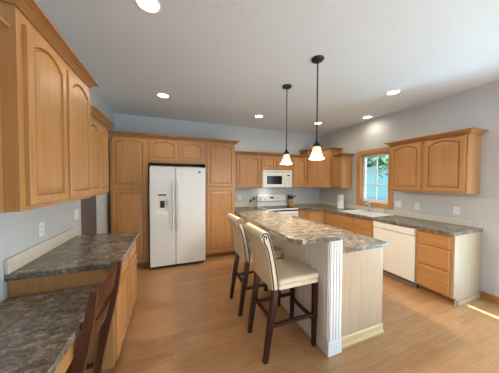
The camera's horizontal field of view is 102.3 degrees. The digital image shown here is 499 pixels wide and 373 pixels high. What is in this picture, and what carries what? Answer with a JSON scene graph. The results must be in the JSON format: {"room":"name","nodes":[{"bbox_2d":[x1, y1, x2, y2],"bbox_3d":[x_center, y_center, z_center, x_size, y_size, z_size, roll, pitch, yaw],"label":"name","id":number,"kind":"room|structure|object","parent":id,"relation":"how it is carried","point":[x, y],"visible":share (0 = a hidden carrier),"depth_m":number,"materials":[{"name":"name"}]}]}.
{"room":"kitchen","nodes":[
{"label":"kitchen","id":0,"kind":"room"},
{"bbox_2d":[0,87,113,302],"bbox_3d":[-1.254,0.112,0.306,0.120,2.790,7.470,0,2,-21],"label":"wall","id":1,"kind":"structure","parent":0,"point":[18,230],"depth_m":1.69,"materials":[{"name":"grey paint"}]},
{"bbox_2d":[0,84,3,212],"bbox_3d":[-1.088,-0.246,0.448,0.289,0.760,0.932,0,2,-21],"label":"upper cabinet","id":2,"kind":"object","parent":1,"relation":"attached to","point":[1,156],"visible":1,"depth_m":0.92,"materials":[{"name":"brown wood"}]},
{"bbox_2d":[0,16,9,28],"bbox_3d":[-0.927,-0.669,0.465,0.068,0.058,0.870,0,2,-21],"label":"crown molding","id":3,"kind":"structure","parent":2,"relation":"attached to","point":[3,24],"depth_m":0.86,"materials":[{"name":"brown wood"}]},
{"bbox_2d":[4,227,76,274],"bbox_3d":[-1.734,0.504,1.748,0.018,0.100,0.995,0,2,-21],"label":"backsplash","id":4,"kind":"structure","parent":1,"relation":"attached to","point":[11,264],"depth_m":1.55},
{"bbox_2d":[38,222,44,236],"bbox_3d":[-1.702,0.351,1.646,0.009,0.116,0.072,0,2,-21],"label":"wall outlet","id":5,"kind":"object","parent":1,"relation":"attached to","point":[41,232],"visible":1,"depth_m":1.64,"materials":[{"name":"white plastic"}]},
{"bbox_2d":[0,1,91,211],"bbox_3d":[-1.391,-0.382,1.304,0.344,0.985,0.883,0,2,-21],"label":"upper cabinet","id":6,"kind":"object","parent":1,"relation":"attached to","point":[46,107],"visible":0.99,"depth_m":1.06,"materials":[{"name":"brown wood"}]},
{"bbox_2d":[0,0,98,87],"bbox_3d":[-1.369,-0.882,1.298,0.384,0.058,1.014,0,2,-21],"label":"crown molding","id":7,"kind":"structure","parent":1,"relation":"attached to","point":[33,12],"depth_m":1.17,"materials":[{"name":"brown wood"}]},
{"bbox_2d":[0,284,102,372],"bbox_3d":[-0.909,1.077,0.353,0.543,0.662,2.260,0,2,-21],"label":"desk","id":8,"kind":"object","parent":1,"relation":"attached to","point":[40,332],"visible":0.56,"depth_m":1.03,"materials":[{"name":"grey stone"}]},
{"bbox_2d":[73,209,78,220],"bbox_3d":[-1.932,0.315,2.242,0.010,0.116,0.118,0,2,-21],"label":"light switch","id":9,"kind":"object","parent":1,"relation":"attached to","point":[75,212],"visible":1,"depth_m":2.22,"materials":[{"name":"white plastic"}]},
{"bbox_2d":[81,196,95,234],"bbox_3d":[-2.118,0.414,2.613,0.052,2.053,0.534,0,2,-21],"label":"door","id":10,"kind":"structure","parent":1,"relation":"in","point":[88,205],"depth_m":2.61,"materials":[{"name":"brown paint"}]},
{"bbox_2d":[90,115,108,196],"bbox_3d":[-1.689,-0.301,2.027,0.309,0.785,0.668,0,2,-21],"label":"upper cabinet","id":11,"kind":"object","parent":1,"relation":"attached to","point":[99,134],"visible":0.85,"depth_m":2.06,"materials":[{"name":"brown wood"}]},
{"bbox_2d":[91,105,114,127],"bbox_3d":[-1.690,-0.714,2.086,0.353,0.058,0.673,0,2,-21],"label":"crown molding","id":12,"kind":"structure","parent":1,"relation":"attached to","point":[96,113],"depth_m":2.05,"materials":[{"name":"brown wood"}]},
{"bbox_2d":[114,113,319,202],"bbox_3d":[-0.331,0.002,4.731,5.040,2.790,0.120,0,2,-21],"label":"wall","id":13,"kind":"structure","parent":0,"point":[251,139],"depth_m":4.71,"materials":[{"name":"grey paint"}]},
{"bbox_2d":[148,138,204,165],"bbox_3d":[-1.401,-0.649,3.909,0.977,0.445,0.599,0,2,-21],"label":"upper cabinet","id":14,"kind":"object","parent":13,"relation":"attached to","point":[160,151],"visible":1,"depth_m":3.65,"materials":[{"name":"brown wood"}]},
{"bbox_2d":[235,202,255,206],"bbox_3d":[-0.176,0.433,4.727,0.690,0.100,0.018,0,2,-21],"label":"backsplash","id":15,"kind":"structure","parent":13,"relation":"attached to","point":[236,204],"depth_m":4.73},
{"bbox_2d":[235,154,260,187],"bbox_3d":[-0.120,-0.343,4.559,0.690,0.750,0.329,0,2,-21],"label":"upper cabinet","id":16,"kind":"object","parent":13,"relation":"attached to","point":[247,167],"visible":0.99,"depth_m":4.42,"materials":[{"name":"brown wood"}]},
{"bbox_2d":[235,151,305,157],"bbox_3d":[0.526,-0.730,4.605,1.805,0.058,0.071,0,2,-21],"label":"crown molding","id":17,"kind":"structure","parent":16,"relation":"attached to","point":[236,152],"depth_m":4.54,"materials":[{"name":"brown wood"}]},
{"bbox_2d":[261,156,289,170],"bbox_3d":[0.561,-0.553,4.816,0.760,0.338,0.329,0,2,-21],"label":"upper cabinet","id":18,"kind":"object","parent":13,"relation":"attached to","point":[267,162],"visible":0.68,"depth_m":4.64,"materials":[{"name":"brown wood"}]},
{"bbox_2d":[261,170,291,187],"bbox_3d":[0.581,-0.179,4.774,0.756,0.400,0.440,0,2,-21],"label":"microwave","id":19,"kind":"object","parent":18,"relation":"attached to","point":[269,178],"visible":1,"depth_m":4.58,"materials":[{"name":"white"}]},
{"bbox_2d":[287,157,306,187],"bbox_3d":[1.146,-0.351,5.048,0.488,0.750,0.329,0,2,-21],"label":"upper cabinet","id":20,"kind":"object","parent":13,"relation":"attached to","point":[298,167],"visible":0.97,"depth_m":4.90,"materials":[{"name":"brown wood"}]},
{"bbox_2d":[35,0,498,134],"bbox_3d":[1.045,-1.356,1.156,5.040,0.120,7.710,0,2,-21],"label":"ceiling","id":21,"kind":"structure","parent":0,"point":[222,62],"depth_m":2.03,"materials":[{"name":"white paint"}]},
{"bbox_2d":[135,0,160,13],"bbox_3d":[-0.724,-1.305,1.433,0.172,0.010,0.172,0,2,-21],"label":"recessed light","id":22,"kind":"object","parent":21,"relation":"in","point":[150,6],"visible":1,"depth_m":1.45,"materials":[{"name":"white paint"}]},
{"bbox_2d":[157,93,168,97],"bbox_3d":[-1.278,-1.347,2.976,0.172,0.010,0.172,0,2,-21],"label":"recessed light","id":23,"kind":"object","parent":21,"relation":"in","point":[163,95],"visible":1,"depth_m":2.97,"materials":[{"name":"white paint"}]},
{"bbox_2d":[280,84,291,163],"bbox_3d":[0.497,-0.821,2.691,0.160,1.034,0.160,0,2,-21],"label":"pendant light","id":24,"kind":"object","parent":21,"relation":"hanging from","point":[286,158],"visible":1,"depth_m":2.67,"materials":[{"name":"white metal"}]},
{"bbox_2d":[309,55,324,159],"bbox_3d":[0.703,-0.804,2.090,0.160,1.034,0.160,0,2,-21],"label":"pendant light","id":25,"kind":"object","parent":21,"relation":"hanging from","point":[316,154],"visible":1,"depth_m":2.07,"materials":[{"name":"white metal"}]},
{"bbox_2d":[386,89,400,94],"bbox_3d":[2.033,-1.331,2.843,0.172,0.010,0.172,0,2,-21],"label":"recessed light","id":26,"kind":"object","parent":21,"relation":"in","point":[392,92],"visible":1,"depth_m":2.84,"materials":[{"name":"white paint"}]},
{"bbox_2d":[106,255,498,372],"bbox_3d":[1.034,1.543,1.231,5.040,0.100,7.710,0,2,-21],"label":"floor","id":27,"kind":"structure","parent":0,"point":[184,318],"depth_m":1.98,"materials":[{"name":"brown wood"}]},
{"bbox_2d":[8,242,136,372],"bbox_3d":[-1.465,1.030,1.872,0.599,0.872,0.963,0,2,-21],"label":"base cabinet","id":28,"kind":"object","parent":27,"relation":"on","point":[127,293],"visible":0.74,"depth_m":1.51,"materials":[{"name":"brown wood"}]},
{"bbox_2d":[4,227,139,280],"bbox_3d":[-1.447,0.522,1.865,0.638,0.141,1.015,0,2,-21],"label":"countertop","id":29,"kind":"structure","parent":28,"relation":"on","point":[66,252],"depth_m":1.59,"materials":[{"name":"grey stone"}]},
{"bbox_2d":[65,260,121,372],"bbox_3d":[-1.141,1.018,1.201,0.588,0.940,0.466,0,2,-21],"label":"desk chair","id":30,"kind":"object","parent":27,"relation":"on","point":[109,289],"visible":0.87,"depth_m":1.17,"materials":[{"name":"brown wood"}]},
{"bbox_2d":[109,135,150,266],"bbox_3d":[-2.123,0.275,3.655,0.555,2.285,0.599,0,2,-21],"label":"pantry cabinet","id":31,"kind":"object","parent":27,"relation":"on","point":[129,165],"visible":0.91,"depth_m":3.38,"materials":[{"name":"brown wood"}]},
{"bbox_2d":[149,166,205,268],"bbox_3d":[-1.352,0.534,3.818,0.920,1.765,0.772,0,2,-21],"label":"refrigerator","id":32,"kind":"object","parent":27,"relation":"on","point":[177,195],"visible":1,"depth_m":3.52,"materials":[{"name":"white metal"}]},
{"bbox_2d":[201,142,234,257],"bbox_3d":[-0.672,0.266,4.216,0.586,2.285,0.599,0,2,-21],"label":"pantry cabinet","id":33,"kind":"object","parent":27,"relation":"on","point":[219,166],"visible":0.95,"depth_m":3.93,"materials":[{"name":"brown wood"}]},
{"bbox_2d":[107,130,239,144],"bbox_3d":[-1.296,-0.874,3.711,2.262,0.058,0.280,0,2,-21],"label":"crown molding","id":34,"kind":"structure","parent":33,"relation":"attached to","point":[118,133],"depth_m":3.55,"materials":[{"name":"brown wood"}]},
{"bbox_2d":[234,213,263,254],"bbox_3d":[-0.068,0.969,4.448,0.693,0.872,0.639,0,2,-21],"label":"base cabinet","id":35,"kind":"object","parent":27,"relation":"on","point":[244,220],"visible":0.06,"depth_m":4.12,"materials":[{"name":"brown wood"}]},
{"bbox_2d":[235,202,267,213],"bbox_3d":[-0.061,0.461,4.426,0.696,0.141,0.663,0,2,-21],"label":"countertop","id":36,"kind":"structure","parent":35,"relation":"on","point":[239,207],"depth_m":4.49,"materials":[{"name":"grey stone"}]},
{"bbox_2d":[227,213,281,315],"bbox_3d":[0.051,0.903,2.522,0.594,1.109,0.430,0,2,-21],"label":"bar stool","id":37,"kind":"object","parent":27,"relation":"on","point":[242,247],"visible":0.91,"depth_m":2.34,"materials":[{"name":"beige leather"}]},
{"bbox_2d":[256,194,297,216],"bbox_3d":[0.637,0.775,4.653,0.760,1.135,0.704,0,2,-21],"label":"range","id":38,"kind":"object","parent":27,"relation":"on","point":[275,202],"visible":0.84,"depth_m":4.79,"materials":[{"name":"white metal"},{"name":"black glass"}]},
{"bbox_2d":[259,205,294,208],"bbox_3d":[0.634,0.478,4.657,0.700,0.003,0.510,0,2,-21],"label":"cooktop","id":39,"kind":"object","parent":38,"relation":"in","point":[260,206],"depth_m":4.60,"materials":[{"name":"grey metal"}]},
{"bbox_2d":[244,223,318,364],"bbox_3d":[0.291,0.919,1.931,0.594,1.109,0.430,0,2,-21],"label":"bar stool","id":40,"kind":"object","parent":27,"relation":"on","point":[290,272],"visible":1,"depth_m":1.81,"materials":[{"name":"beige leather"}]},
{"bbox_2d":[298,210,304,218],"bbox_3d":[1.079,0.962,4.893,0.223,0.872,0.639,0,2,-21],"label":"base cabinet","id":41,"kind":"object","parent":27,"relation":"on","point":[301,213],"visible":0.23,"depth_m":4.59,"materials":[{"name":"brown wood"}]},
{"bbox_2d":[266,231,342,356],"bbox_3d":[0.521,0.948,2.350,0.150,1.028,1.284,0,2,-21],"label":"island base","id":42,"kind":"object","parent":27,"relation":"on","point":[325,258],"depth_m":1.81,"materials":[{"name":"white paint"}]},
{"bbox_2d":[238,211,343,244],"bbox_3d":[0.333,0.411,2.326,0.565,0.040,1.525,0,2,-21],"label":"countertop","id":43,"kind":"structure","parent":42,"relation":"on","point":[289,229],"depth_m":1.93,"materials":[{"name":"stone"}]},
{"bbox_2d":[305,210,324,223],"bbox_3d":[1.666,0.962,4.978,0.900,0.872,0.903,0,2,-21],"label":"base cabinet","id":44,"kind":"object","parent":27,"relation":"on","point":[313,215],"visible":0.24,"depth_m":4.54,"materials":[{"name":"brown wood"}]},
{"bbox_2d":[285,200,482,235],"bbox_3d":[1.959,0.483,3.885,1.143,0.141,3.133,0,2,-21],"label":"countertop","id":45,"kind":"structure","parent":44,"relation":"on","point":[436,224],"depth_m":3.16,"materials":[{"name":"grey stone"}]},
{"bbox_2d":[287,199,293,205],"bbox_3d":[1.017,0.394,4.996,0.110,0.173,0.177,0,2,-21],"label":"knife block","id":46,"kind":"object","parent":45,"relation":"on","point":[290,202],"visible":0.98,"depth_m":4.95,"materials":[{"name":"brown wood"}]},
{"bbox_2d":[337,193,343,207],"bbox_3d":[2.090,0.326,4.605,0.150,0.337,0.150,0,2,-21],"label":"paper towel roll","id":47,"kind":"object","parent":45,"relation":"on","point":[340,203],"visible":1,"depth_m":4.55,"materials":[{"name":"white paper"}]},
{"bbox_2d":[342,210,394,216],"bbox_3d":[2.241,0.598,3.861,0.530,0.193,0.720,0,2,-21],"label":"sink","id":48,"kind":"object","parent":45,"relation":"in","point":[360,212],"visible":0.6,"depth_m":3.87,"materials":[{"name":"white ceramic"}]},
{"bbox_2d":[362,201,374,211],"bbox_3d":[2.326,0.394,3.980,0.244,0.208,0.200,0,2,-21],"label":"faucet","id":49,"kind":"object","parent":45,"relation":"on","point":[370,205],"visible":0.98,"depth_m":4.00,"materials":[{"name":"silver metal"}]},
{"bbox_2d":[264,230,383,348],"bbox_3d":[0.804,1.019,2.668,0.599,0.872,1.618,0,2,-21],"label":"kitchen island","id":50,"kind":"object","parent":27,"relation":"on","point":[362,271],"visible":0.33,"depth_m":1.93,"materials":[{"name":"brown wood"}]},
{"bbox_2d":[291,216,388,253],"bbox_3d":[0.809,0.560,2.678,0.624,0.040,1.660,0,2,-21],"label":"island countertop","id":51,"kind":"structure","parent":50,"relation":"on","point":[352,242],"depth_m":2.04,"materials":[{"name":"stone"}]},
{"bbox_2d":[325,211,338,227],"bbox_3d":[2.028,0.979,4.406,0.639,0.872,0.388,0,2,-21],"label":"base cabinet","id":52,"kind":"object","parent":27,"relation":"on","point":[331,219],"visible":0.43,"depth_m":4.26,"materials":[{"name":"brown wood"}]},
{"bbox_2d":[339,214,373,237],"bbox_3d":[2.237,0.993,3.866,0.639,0.872,0.763,0,2,-21],"label":"base cabinet","id":53,"kind":"object","parent":27,"relation":"on","point":[357,225],"visible":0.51,"depth_m":3.69,"materials":[{"name":"brown wood"}]},
{"bbox_2d":[373,221,416,288],"bbox_3d":[2.473,1.011,3.206,0.624,0.863,0.624,0,2,-21],"label":"dishwasher","id":54,"kind":"object","parent":27,"relation":"on","point":[399,258],"visible":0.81,"depth_m":3.00,"materials":[{"name":"white metal"}]},
{"bbox_2d":[416,229,481,305],"bbox_3d":[2.682,1.025,2.721,0.636,0.872,0.418,0,2,-21],"label":"base cabinet","id":55,"kind":"object","parent":27,"relation":"on","point":[448,267],"visible":0.96,"depth_m":2.56,"materials":[{"name":"brown wood"}]},
{"bbox_2d":[319,80,498,296],"bbox_3d":[3.334,0.084,2.082,0.120,2.790,7.470,0,2,-21],"label":"wall","id":56,"kind":"structure","parent":0,"point":[477,107],"depth_m":2.94,"materials":[{"name":"grey paint"}]},
{"bbox_2d":[300,150,340,187],"bbox_3d":[1.763,-0.429,5.068,0.639,0.910,0.734,0,2,-21],"label":"upper cabinet","id":57,"kind":"object","parent":56,"relation":"attached to","point":[318,171],"visible":0.43,"depth_m":4.83,"materials":[{"name":"brown wood"}]},
{"bbox_2d":[298,147,342,152],"bbox_3d":[1.699,-0.889,4.924,1.054,0.058,0.293,1,2,28],"label":"crown molding","id":58,"kind":"structure","parent":57,"relation":"attached to","point":[328,148],"depth_m":4.79,"materials":[{"name":"brown wood"}]},
{"bbox_2d":[331,156,352,187],"bbox_3d":[2.105,-0.326,4.617,0.329,0.730,0.323,0,2,-21],"label":"upper cabinet","id":59,"kind":"object","parent":56,"relation":"attached to","point":[341,166],"visible":1,"depth_m":4.49,"materials":[{"name":"brown wood"}]},
{"bbox_2d":[332,153,354,156],"bbox_3d":[2.113,-0.702,4.521,0.377,0.058,0.300,0,2,-21],"label":"crown molding","id":60,"kind":"structure","parent":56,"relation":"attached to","point":[337,154],"depth_m":4.43,"materials":[{"name":"brown wood"}]},
{"bbox_2d":[356,147,392,208],"bbox_3d":[2.546,-0.170,4.065,0.125,1.164,0.774,0,2,-21],"label":"window","id":61,"kind":"structure","parent":56,"relation":"in","point":[362,156],"depth_m":4.19,"materials":[{"name":"brown wood"}]},
{"bbox_2d":[394,201,401,207],"bbox_3d":[2.670,0.317,3.617,0.010,0.116,0.118,0,2,-21],"label":"light switch","id":62,"kind":"object","parent":56,"relation":"attached to","point":[397,203],"visible":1,"depth_m":3.61,"materials":[{"name":"white plastic"}]},
{"bbox_2d":[414,203,419,209],"bbox_3d":[2.779,0.330,3.338,0.009,0.116,0.072,0,2,-21],"label":"wall outlet","id":63,"kind":"object","parent":56,"relation":"attached to","point":[416,205],"visible":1,"depth_m":3.34,"materials":[{"name":"white plastic"}]},
{"bbox_2d":[389,134,481,193],"bbox_3d":[2.713,-0.306,3.046,0.329,0.775,0.983,0,2,-21],"label":"upper cabinet","id":64,"kind":"object","parent":56,"relation":"attached to","point":[452,164],"visible":1,"depth_m":2.81,"materials":[{"name":"brown wood"}]},
{"bbox_2d":[384,127,488,145],"bbox_3d":[2.695,-0.706,3.027,0.369,0.058,1.110,0,2,-21],"label":"crown molding","id":65,"kind":"structure","parent":56,"relation":"attached to","point":[476,131],"depth_m":2.75,"materials":[{"name":"brown wood"}]},
{"bbox_2d":[453,207,459,214],"bbox_3d":[2.959,0.348,2.872,0.009,0.116,0.072,0,2,-21],"label":"wall outlet","id":66,"kind":"object","parent":56,"relation":"attached to","point":[456,210],"visible":1,"depth_m":2.87,"materials":[{"name":"white plastic"}]},
{"bbox_2d":[481,291,498,303],"bbox_3d":[3.096,1.422,2.531,0.014,0.090,0.250,0,2,-21],"label":"baseboard","id":67,"kind":"structure","parent":56,"relation":"attached to","point":[495,299],"depth_m":2.57,"materials":[{"name":"brown wood"}]},
{"label":"outside","id":68,"kind":"structure","parent":0,"visible":0},
{"bbox_3d":[15.786,1.738,20.107,36.060,0.150,54.000,0,2,-21],"label":"ground","id":69,"kind":"structure","parent":68,"visible":0},
{"bbox_2d":[366,157,387,200],"bbox_3d":[16.097,-1.931,27.637,7.200,6.800,29.000,0,2,-21],"label":"house","id":70,"kind":"structure","parent":69,"relation":"on","point":[382,191],"depth_m":23.04,"materials":[{"name":"blue"}]},
{"bbox_2d":[367,153,387,177],"bbox_3d":[6.733,-1.284,9.170,3.966,6.404,3.878,0,2,-21],"label":"leafy tree","id":71,"kind":"object","parent":69,"relation":"on","point":[381,161],"visible":0.03,"depth_m":9.00,"materials":[{"name":"green plant"}]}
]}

